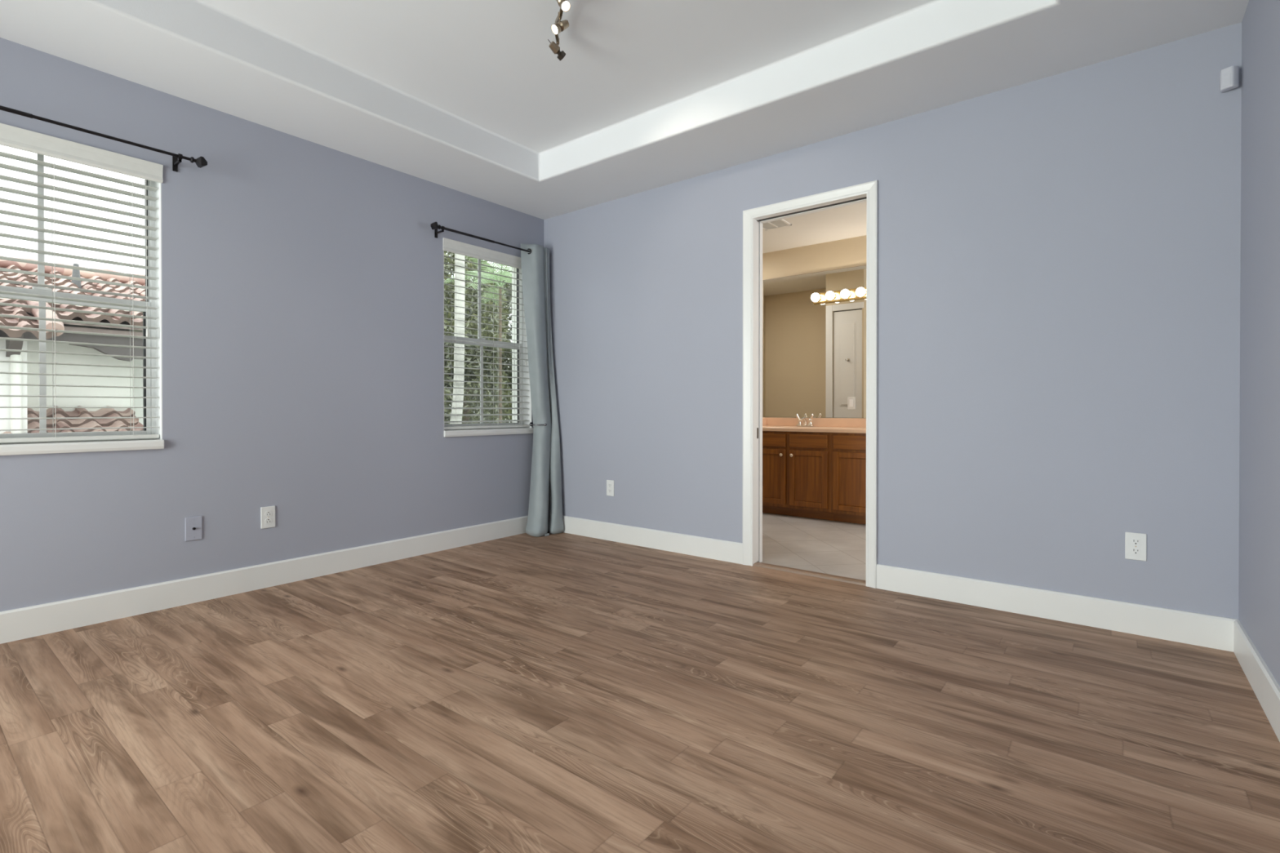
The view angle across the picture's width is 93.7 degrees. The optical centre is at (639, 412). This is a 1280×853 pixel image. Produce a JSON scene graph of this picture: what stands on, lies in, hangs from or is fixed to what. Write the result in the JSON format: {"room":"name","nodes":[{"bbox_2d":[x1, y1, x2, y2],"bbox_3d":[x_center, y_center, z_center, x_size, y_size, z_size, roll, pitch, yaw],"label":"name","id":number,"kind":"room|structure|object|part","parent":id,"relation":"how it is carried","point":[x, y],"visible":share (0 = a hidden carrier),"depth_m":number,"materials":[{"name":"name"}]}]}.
{"room":"empty bedroom","nodes":[
{"label":"empty bedroom","id":0,"kind":"room"},
{"bbox_2d":[0,37,543,611],"bbox_3d":[-2.339,-0.494,2.904,0.225,2.960,4.960,0,0,38],"label":"wall","id":1,"kind":"structure","parent":0,"point":[302,280],"depth_m":3.16,"materials":[{"name":"blue paint"}]},
{"bbox_2d":[0,153,164,455],"bbox_3d":[-2.588,-0.495,2.595,0.275,1.333,0.784,0,0,38],"label":"window","id":2,"kind":"structure","parent":1,"relation":"in","point":[63,446],"depth_m":2.75,"materials":[{"name":"white plastic"}]},
{"bbox_3d":[-2.579,-0.205,2.590,0.022,0.645,0.738,0,0,38],"label":"sash","id":3,"kind":"part","parent":2,"relation":"part of","materials":[{"name":"white plastic"}]},
{"bbox_3d":[-2.599,-0.811,2.602,0.020,0.659,0.738,0,0,38],"label":"sash","id":4,"kind":"part","parent":2,"relation":"part of","materials":[{"name":"white plastic"}]},
{"bbox_2d":[0,123,163,443],"bbox_3d":[-2.518,-0.521,2.540,0.083,1.286,0.788,0,0,38],"label":"blind","id":5,"kind":"object","parent":2,"relation":"attached to","point":[11,136],"visible":1,"depth_m":2.62,"materials":[{"name":"white plastic"}]},
{"bbox_3d":[-2.511,-0.500,2.569,0.055,1.213,0.002,0,0,38],"label":"ladder cord","id":6,"kind":"part","parent":5,"relation":"part of","materials":[{"name":"white fabric"}]},
{"bbox_3d":[-2.528,0.113,2.551,0.052,0.018,0.764,0,0,38],"label":"rail","id":7,"kind":"part","parent":5,"relation":"part of","materials":[{"name":"white plastic"}]},
{"bbox_3d":[-2.351,-0.501,2.774,0.055,1.213,0.002,0,0,38],"label":"ladder cord","id":8,"kind":"part","parent":5,"relation":"part of","materials":[{"name":"white fabric"}]},
{"bbox_3d":[-2.295,-0.723,2.793,0.013,0.740,0.013,0,0,38],"label":"pull cord","id":9,"kind":"part","parent":5,"relation":"part of","materials":[{"name":"white fabric"}]},
{"bbox_3d":[-2.525,0.150,2.549,0.115,0.043,0.784,0,0,38],"label":"sill","id":10,"kind":"part","parent":2,"relation":"part of","materials":[{"name":"white paint"}]},
{"bbox_2d":[0,105,207,172],"bbox_3d":[-2.456,-1.187,2.487,0.101,0.071,1.097,0,0,38],"label":"curtain rod","id":11,"kind":"object","parent":1,"relation":"attached to","point":[200,162],"visible":1,"depth_m":2.65,"materials":[{"name":"black metal"}]},
{"bbox_2d":[185,515,202,541],"bbox_3d":[-2.174,0.565,2.925,0.016,0.114,0.070,0,0,38],"label":"wall plate","id":12,"kind":"object","parent":1,"relation":"attached to","point":[193,525],"visible":1,"depth_m":2.92,"materials":[{"name":"grey plastic"}]},
{"bbox_2d":[0,515,528,644],"bbox_3d":[-2.217,0.864,2.873,0.015,0.126,4.750,0,0,38],"label":"baseboard","id":13,"kind":"structure","parent":1,"relation":"attached to","point":[23,623],"depth_m":3.02,"materials":[{"name":"white paint"}]},
{"bbox_2d":[260,505,275,528],"bbox_3d":[-1.974,0.555,3.186,0.008,0.114,0.070,0,0,38],"label":"power outlet","id":14,"kind":"object","parent":1,"relation":"attached to","point":[268,513],"visible":1,"depth_m":3.18,"materials":[{"name":"white plastic"}]},
{"bbox_2d":[265,518,271,524],"bbox_3d":[-1.972,0.574,3.184,0.002,0.027,0.033,0,0,38],"label":"receptacle","id":15,"kind":"object","parent":14,"relation":"attached to","point":[268,521],"depth_m":3.18,"materials":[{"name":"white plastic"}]},
{"bbox_2d":[265,511,271,516],"bbox_3d":[-1.972,0.535,3.184,0.002,0.027,0.033,0,0,38],"label":"receptacle","id":16,"kind":"object","parent":14,"relation":"attached to","point":[268,513],"depth_m":3.18,"materials":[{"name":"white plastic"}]},
{"bbox_2d":[431,222,529,252],"bbox_3d":[-1.048,-1.197,4.283,0.101,0.071,1.031,0,0,38],"label":"curtain rod","id":17,"kind":"object","parent":1,"relation":"attached to","point":[434,225],"visible":1,"depth_m":4.03,"materials":[{"name":"black metal"}]},
{"bbox_2d":[520,243,564,537],"bbox_3d":[-0.733,-0.176,4.530,0.214,2.183,0.261,0,0,38],"label":"curtain","id":18,"kind":"object","parent":17,"relation":"hanging from","point":[545,500],"visible":1,"depth_m":4.52,"materials":[{"name":"grey fabric"}]},
{"bbox_2d":[443,250,533,436],"bbox_3d":[-1.170,-0.505,4.404,0.275,1.333,0.784,0,0,38],"label":"window","id":19,"kind":"structure","parent":1,"relation":"in","point":[495,431],"depth_m":4.65,"materials":[{"name":"white plastic"}]},
{"bbox_3d":[-1.181,-0.821,4.412,0.020,0.659,0.738,0,0,38],"label":"sash","id":20,"kind":"part","parent":19,"relation":"part of","materials":[{"name":"white plastic"}]},
{"bbox_3d":[-1.162,-0.215,4.400,0.022,0.645,0.738,0,0,38],"label":"sash","id":21,"kind":"part","parent":19,"relation":"part of","materials":[{"name":"white plastic"}]},
{"bbox_2d":[443,237,529,429],"bbox_3d":[-1.101,-0.530,4.350,0.081,1.286,0.788,0,0,38],"label":"blind","id":22,"kind":"object","parent":19,"relation":"attached to","point":[449,245],"visible":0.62,"depth_m":4.30,"materials":[{"name":"white plastic"}]},
{"bbox_3d":[-1.284,-0.509,4.136,0.055,1.213,0.002,0,0,38],"label":"ladder cord","id":23,"kind":"part","parent":22,"relation":"part of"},
{"bbox_3d":[-1.111,0.104,4.361,0.052,0.018,0.764,0,0,38],"label":"rail","id":24,"kind":"part","parent":22,"relation":"part of","materials":[{"name":"white plastic"}]},
{"bbox_3d":[-1.062,-0.510,4.419,0.055,1.213,0.002,0,0,38],"label":"ladder cord","id":25,"kind":"part","parent":22,"relation":"part of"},
{"bbox_3d":[-0.939,-0.511,4.577,0.055,1.213,0.002,0,0,38],"label":"ladder cord","id":26,"kind":"part","parent":22,"relation":"part of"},
{"bbox_3d":[-0.877,-0.733,4.603,0.013,0.740,0.013,0,0,38],"label":"pull cord","id":27,"kind":"part","parent":22,"relation":"part of","materials":[{"name":"white fabric"}]},
{"bbox_3d":[-1.107,0.140,4.359,0.115,0.043,0.784,0,0,38],"label":"sill","id":28,"kind":"part","parent":19,"relation":"part of","materials":[{"name":"white paint"}]},
{"bbox_2d":[528,422,546,426],"bbox_3d":[-0.789,0.089,4.558,0.180,0.032,0.092,0,0,38],"label":"curtain holdback","id":29,"kind":"object","parent":1,"relation":"attached to","point":[531,424],"visible":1,"depth_m":4.52,"materials":[{"name":"metal"}]},
{"bbox_2d":[0,0,1248,219],"bbox_3d":[-0.683,-1.737,1.652,4.038,0.460,4.860,0,0,38],"label":"ceiling","id":30,"kind":"structure","parent":0,"point":[471,97],"depth_m":2.77,"materials":[{"name":"paint"}]},
{"bbox_2d":[547,0,570,60],"bbox_3d":[-0.314,-1.626,2.211,0.137,0.131,0.956,0,0,-10],"label":"track light","id":31,"kind":"object","parent":30,"relation":"attached to","point":[558,26],"visible":1,"depth_m":2.48,"materials":[{"name":"silver metal"}]},
{"bbox_3d":[-0.297,-1.645,2.204,0.054,0.018,0.936,0,0,-10],"label":"track rail","id":32,"kind":"part","parent":31,"relation":"part of","materials":[{"name":"silver metal"}]},
{"bbox_2d":[0,512,1279,852],"bbox_3d":[0.110,0.959,2.455,4.605,0.060,6.960,0,0,38],"label":"floor","id":33,"kind":"structure","parent":0,"point":[562,692],"depth_m":1.82,"materials":[{"name":"brown wood"}]},
{"bbox_2d":[762,431,791,515],"bbox_3d":[1.274,0.538,5.586,0.443,0.748,0.585,0,0,38],"label":"vanity cabinet","id":34,"kind":"object","parent":33,"relation":"on","point":[775,443],"visible":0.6,"depth_m":5.33,"materials":[{"name":"brown wood"}]},
{"bbox_3d":[1.118,0.243,5.384,0.405,0.116,0.019,0,0,38],"label":"drawer","id":35,"kind":"part","parent":34,"relation":"part of","materials":[{"name":"brown wood"}]},
{"bbox_3d":[1.118,0.565,5.386,0.405,0.484,0.019,0,0,38],"label":"cabinet door","id":36,"kind":"part","parent":34,"relation":"part of","materials":[{"name":"brown wood"}]},
{"bbox_2d":[752,562,866,586],"bbox_3d":[0.967,0.918,3.437,0.668,0.015,0.076,0,0,38],"label":"threshold strip","id":37,"kind":"object","parent":33,"relation":"on","point":[846,580],"visible":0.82,"depth_m":3.40,"materials":[{"name":"brown wood"}]},
{"bbox_2d":[787,431,834,520],"bbox_3d":[1.600,0.539,5.330,0.384,0.748,0.585,0,0,38],"label":"vanity cabinet","id":38,"kind":"object","parent":33,"relation":"on","point":[809,454],"visible":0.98,"depth_m":5.13,"materials":[{"name":"brown wood"}]},
{"bbox_3d":[1.440,0.244,5.132,0.338,0.116,0.019,0,0,38],"label":"drawer","id":39,"kind":"part","parent":38,"relation":"part of","materials":[{"name":"brown wood"}]},
{"bbox_3d":[1.440,0.566,5.134,0.338,0.484,0.019,0,0,38],"label":"cabinet door","id":40,"kind":"part","parent":38,"relation":"part of","materials":[{"name":"brown wood"}]},
{"bbox_2d":[831,432,866,524],"bbox_3d":[1.953,0.541,5.054,0.511,0.748,0.585,0,0,38],"label":"vanity cabinet","id":41,"kind":"object","parent":33,"relation":"on","point":[848,451],"visible":0.46,"depth_m":4.92,"materials":[{"name":"brown wood"}]},
{"bbox_2d":[762,417,866,433],"bbox_3d":[1.619,0.108,5.330,1.420,0.113,0.560,0,0,38],"label":"countertop","id":42,"kind":"structure","parent":41,"relation":"on","point":[850,425],"depth_m":5.44,"materials":[{"name":"stone"}]},
{"bbox_2d":[795,413,813,426],"bbox_3d":[1.524,0.068,5.593,0.175,0.122,0.122,0,0,38],"label":"faucet","id":43,"kind":"object","parent":42,"relation":"on","point":[810,424],"visible":1,"depth_m":5.60,"materials":[{"name":"silver metal"}]},
{"bbox_3d":[1.501,0.062,5.660,0.058,0.110,0.045,0,0,38],"label":"handle","id":44,"kind":"part","parent":43,"relation":"part of","materials":[{"name":"silver metal"}]},
{"bbox_3d":[1.521,0.079,5.591,0.031,0.081,0.115,0,0,38],"label":"spout","id":45,"kind":"part","parent":43,"relation":"part of","materials":[{"name":"silver metal"}]},
{"bbox_3d":[1.593,0.062,5.587,0.058,0.110,0.045,0,0,38],"label":"handle","id":46,"kind":"part","parent":43,"relation":"part of","materials":[{"name":"silver metal"}]},
{"bbox_3d":[1.796,0.246,4.853,0.472,0.116,0.019,0,0,38],"label":"drawer","id":47,"kind":"part","parent":41,"relation":"part of","materials":[{"name":"brown wood"}]},
{"bbox_3d":[1.796,0.568,4.854,0.472,0.484,0.019,0,0,38],"label":"cabinet door","id":48,"kind":"part","parent":41,"relation":"part of","materials":[{"name":"brown wood"}]},
{"bbox_2d":[762,235,866,426],"bbox_3d":[2.285,-0.506,5.240,4.625,2.960,0.120,0,0,38],"label":"wall","id":49,"kind":"structure","parent":0,"point":[848,252],"depth_m":5.67,"materials":[{"name":"beige paint"}]},
{"bbox_2d":[763,265,866,417],"bbox_3d":[1.783,-0.637,5.550,1.407,1.367,0.008,0,0,38],"label":"wall mirror","id":50,"kind":"object","parent":49,"relation":"attached to","point":[815,355],"visible":0.76,"depth_m":5.66,"materials":[{"name":"clear mirror"}]},
{"bbox_2d":[810,287,866,304],"bbox_3d":[1.933,-1.069,5.343,0.840,0.109,0.130,0,0,38],"label":"vanity light","id":51,"kind":"object","parent":50,"relation":"attached to","point":[854,294],"visible":0.67,"depth_m":5.44,"materials":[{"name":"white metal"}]},
{"bbox_2d":[810,293,821,302],"bbox_3d":[1.631,-1.068,5.563,0.082,0.082,0.105,0,0,38],"label":"bulb","id":52,"kind":"object","parent":51,"relation":"attached to","point":[815,297],"depth_m":5.53,"materials":[{"name":"beige glass"}]},
{"bbox_2d":[825,291,835,300],"bbox_3d":[1.740,-1.067,5.478,0.082,0.082,0.105,0,0,38],"label":"bulb","id":53,"kind":"object","parent":51,"relation":"attached to","point":[829,295],"depth_m":5.45,"materials":[{"name":"beige glass"}]},
{"bbox_2d":[840,288,851,298],"bbox_3d":[1.848,-1.067,5.393,0.082,0.082,0.105,0,0,38],"label":"bulb","id":54,"kind":"object","parent":51,"relation":"attached to","point":[846,293],"depth_m":5.37,"materials":[{"name":"beige glass"}]},
{"bbox_2d":[855,287,866,297],"bbox_3d":[1.956,-1.067,5.308,0.082,0.082,0.105,0,0,38],"label":"bulb","id":55,"kind":"object","parent":51,"relation":"attached to","point":[860,291],"depth_m":5.28,"materials":[{"name":"beige glass"}]},
{"bbox_2d":[847,396,855,409],"bbox_3d":[1.916,-0.087,5.440,0.070,0.114,0.008,0,0,38],"label":"wall plate","id":56,"kind":"object","parent":50,"relation":"attached to","point":[851,400],"visible":1,"depth_m":5.44,"materials":[{"name":"grey plastic"}]},
{"bbox_2d":[763,417,866,427],"bbox_3d":[1.786,0.090,5.543,1.420,0.080,0.020,0,0,38],"label":"backsplash","id":57,"kind":"structure","parent":49,"relation":"attached to","point":[817,422],"depth_m":5.59,"materials":[{"name":"stone"}]},
{"bbox_2d":[762,201,866,253],"bbox_3d":[1.611,-1.641,4.358,4.605,0.120,2.090,0,0,38],"label":"ceiling","id":58,"kind":"structure","parent":0,"point":[849,221],"depth_m":5.20,"materials":[{"name":"paint"}]},
{"bbox_2d":[762,219,791,230],"bbox_3d":[1.077,-1.581,4.986,0.240,0.008,0.340,0,0,38],"label":"ceiling vent","id":59,"kind":"object","parent":58,"relation":"in","point":[780,223],"visible":0.41,"depth_m":5.04,"materials":[{"name":"white metal"}]},
{"bbox_2d":[543,22,1241,619],"bbox_3d":[0.922,-0.497,3.500,4.625,2.960,0.120,0,0,38],"label":"wall","id":60,"kind":"structure","parent":0,"point":[1060,255],"depth_m":2.82,"materials":[{"name":"blue paint"}]},
{"bbox_2d":[606,480,613,496],"bbox_3d":[-0.214,0.542,4.314,0.070,0.114,0.008,0,0,38],"label":"power outlet","id":61,"kind":"object","parent":60,"relation":"attached to","point":[610,483],"visible":1,"depth_m":4.31,"materials":[{"name":"white plastic"}]},
{"bbox_2d":[753,194,866,563],"bbox_3d":[0.982,-0.129,3.455,0.701,2.104,0.120,0,0,38],"label":"door frame","id":62,"kind":"structure","parent":60,"relation":"in","point":[757,225],"depth_m":3.66,"materials":[{"name":"white paint"}]},
{"bbox_3d":[0.713,-0.128,3.669,0.014,2.076,0.032,0,0,38],"label":"panel","id":63,"kind":"part","parent":62,"relation":"part of","materials":[{"name":"white paint"}]},
{"bbox_2d":[742,180,878,588],"bbox_3d":[0.937,-0.150,3.401,0.791,2.147,0.020,0,0,38],"label":"trim","id":64,"kind":"structure","parent":60,"relation":"attached to","point":[870,188],"depth_m":3.28,"materials":[{"name":"white paint"}]},
{"bbox_2d":[562,515,1239,652],"bbox_3d":[0.785,0.860,3.529,3.903,0.126,0.015,0,0,38],"label":"baseboard","id":65,"kind":"structure","parent":60,"relation":"attached to","point":[1209,631],"depth_m":2.79,"materials":[{"name":"white paint"}]},
{"bbox_2d":[1124,532,1146,561],"bbox_3d":[2.081,0.561,2.517,0.070,0.114,0.008,0,0,38],"label":"power outlet","id":66,"kind":"object","parent":60,"relation":"attached to","point":[1135,544],"visible":1,"depth_m":2.51,"materials":[{"name":"white plastic"}]},
{"bbox_2d":[1130,538,1141,545],"bbox_3d":[2.079,0.542,2.515,0.033,0.027,0.002,0,0,38],"label":"receptacle","id":67,"kind":"object","parent":66,"relation":"attached to","point":[1133,541],"depth_m":2.51,"materials":[{"name":"white plastic"}]},
{"bbox_2d":[1130,547,1141,555],"bbox_3d":[2.079,0.581,2.515,0.033,0.027,0.002,0,0,38],"label":"receptacle","id":68,"kind":"object","parent":66,"relation":"attached to","point":[1134,551],"depth_m":2.51,"materials":[{"name":"white plastic"}]},
{"bbox_2d":[1219,65,1239,92],"bbox_3d":[2.277,-1.292,2.321,0.036,0.080,0.052,0,0,-26],"label":"sensor","id":69,"kind":"object","parent":60,"relation":"attached to","point":[1229,76],"visible":1,"depth_m":2.31,"materials":[{"name":"plastic"}]},
{"bbox_2d":[1238,0,1279,686],"bbox_3d":[0.875,-0.480,0.349,0.150,2.960,4.900,0,0,38],"label":"wall","id":70,"kind":"structure","parent":0,"point":[1259,585],"depth_m":2.01,"materials":[{"name":"blue paint"}]},
{"bbox_2d":[1233,620,1279,742],"bbox_3d":[0.852,0.877,0.460,0.015,0.126,4.735,0,0,38],"label":"baseboard","id":71,"kind":"structure","parent":70,"relation":"attached to","point":[1264,684],"depth_m":1.94,"materials":[{"name":"white paint"}]},
{"label":"outside","id":72,"kind":"structure","parent":0,"visible":0},
{"bbox_3d":[-13.519,3.828,21.109,39.750,0.200,70.000,0,0,38],"label":"ground","id":73,"kind":"structure","parent":72,"visible":0},
{"bbox_2d":[0,255,145,433],"bbox_3d":[-10.125,0.601,9.034,8.363,6.386,8.038,0,0,38],"label":"house","id":74,"kind":"structure","parent":73,"relation":"on","point":[11,310],"depth_m":8.37,"materials":[{"name":"paint"}]},
{"bbox_2d":[444,271,453,423],"bbox_3d":[-5.272,-0.042,12.504,2.537,7.642,2.903,0,0,38],"label":"tree","id":75,"kind":"object","parent":73,"relation":"on","point":[444,272],"visible":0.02,"depth_m":12.89,"materials":[{"name":"green plant"}]},
{"bbox_2d":[449,253,465,423],"bbox_3d":[-2.340,0.081,7.904,3.252,7.437,3.217,0,0,38],"label":"palm tree","id":76,"kind":"object","parent":73,"relation":"on","point":[461,283],"visible":0.09,"depth_m":7.81,"materials":[{"name":"white plant"}]},
{"bbox_2d":[444,250,511,423],"bbox_3d":[-3.218,0.364,11.176,1.949,6.844,2.419,0,0,38],"label":"tree","id":77,"kind":"object","parent":73,"relation":"on","point":[451,288],"visible":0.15,"depth_m":10.60,"materials":[{"name":"green plant"}]},
{"bbox_2d":[444,256,511,422],"bbox_3d":[-2.152,0.603,9.347,1.738,6.377,1.745,0,0,38],"label":"palm","id":78,"kind":"object","parent":73,"relation":"on","point":[504,273],"visible":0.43,"depth_m":9.32,"materials":[{"name":"green plant"}]},
{"bbox_3d":[-2.172,0.917,9.348,0.079,5.750,0.079,0,0,38],"label":"stem","id":79,"kind":"part","parent":78,"relation":"part of","materials":[{"name":"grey plant"}]},
{"bbox_2d":[444,272,511,423],"bbox_3d":[-3.416,0.160,14.575,2.641,7.215,2.997,0,0,38],"label":"tree","id":80,"kind":"object","parent":73,"relation":"on","point":[508,299],"visible":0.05,"depth_m":14.09,"materials":[{"name":"green plant"}]},
{"bbox_2d":[445,281,511,422],"bbox_3d":[-4.709,-0.093,18.166,2.921,7.684,4.816,0,0,38],"label":"tree","id":81,"kind":"object","parent":73,"relation":"on","point":[446,282],"visible":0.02,"depth_m":17.63,"materials":[{"name":"green plant"}]}
]}

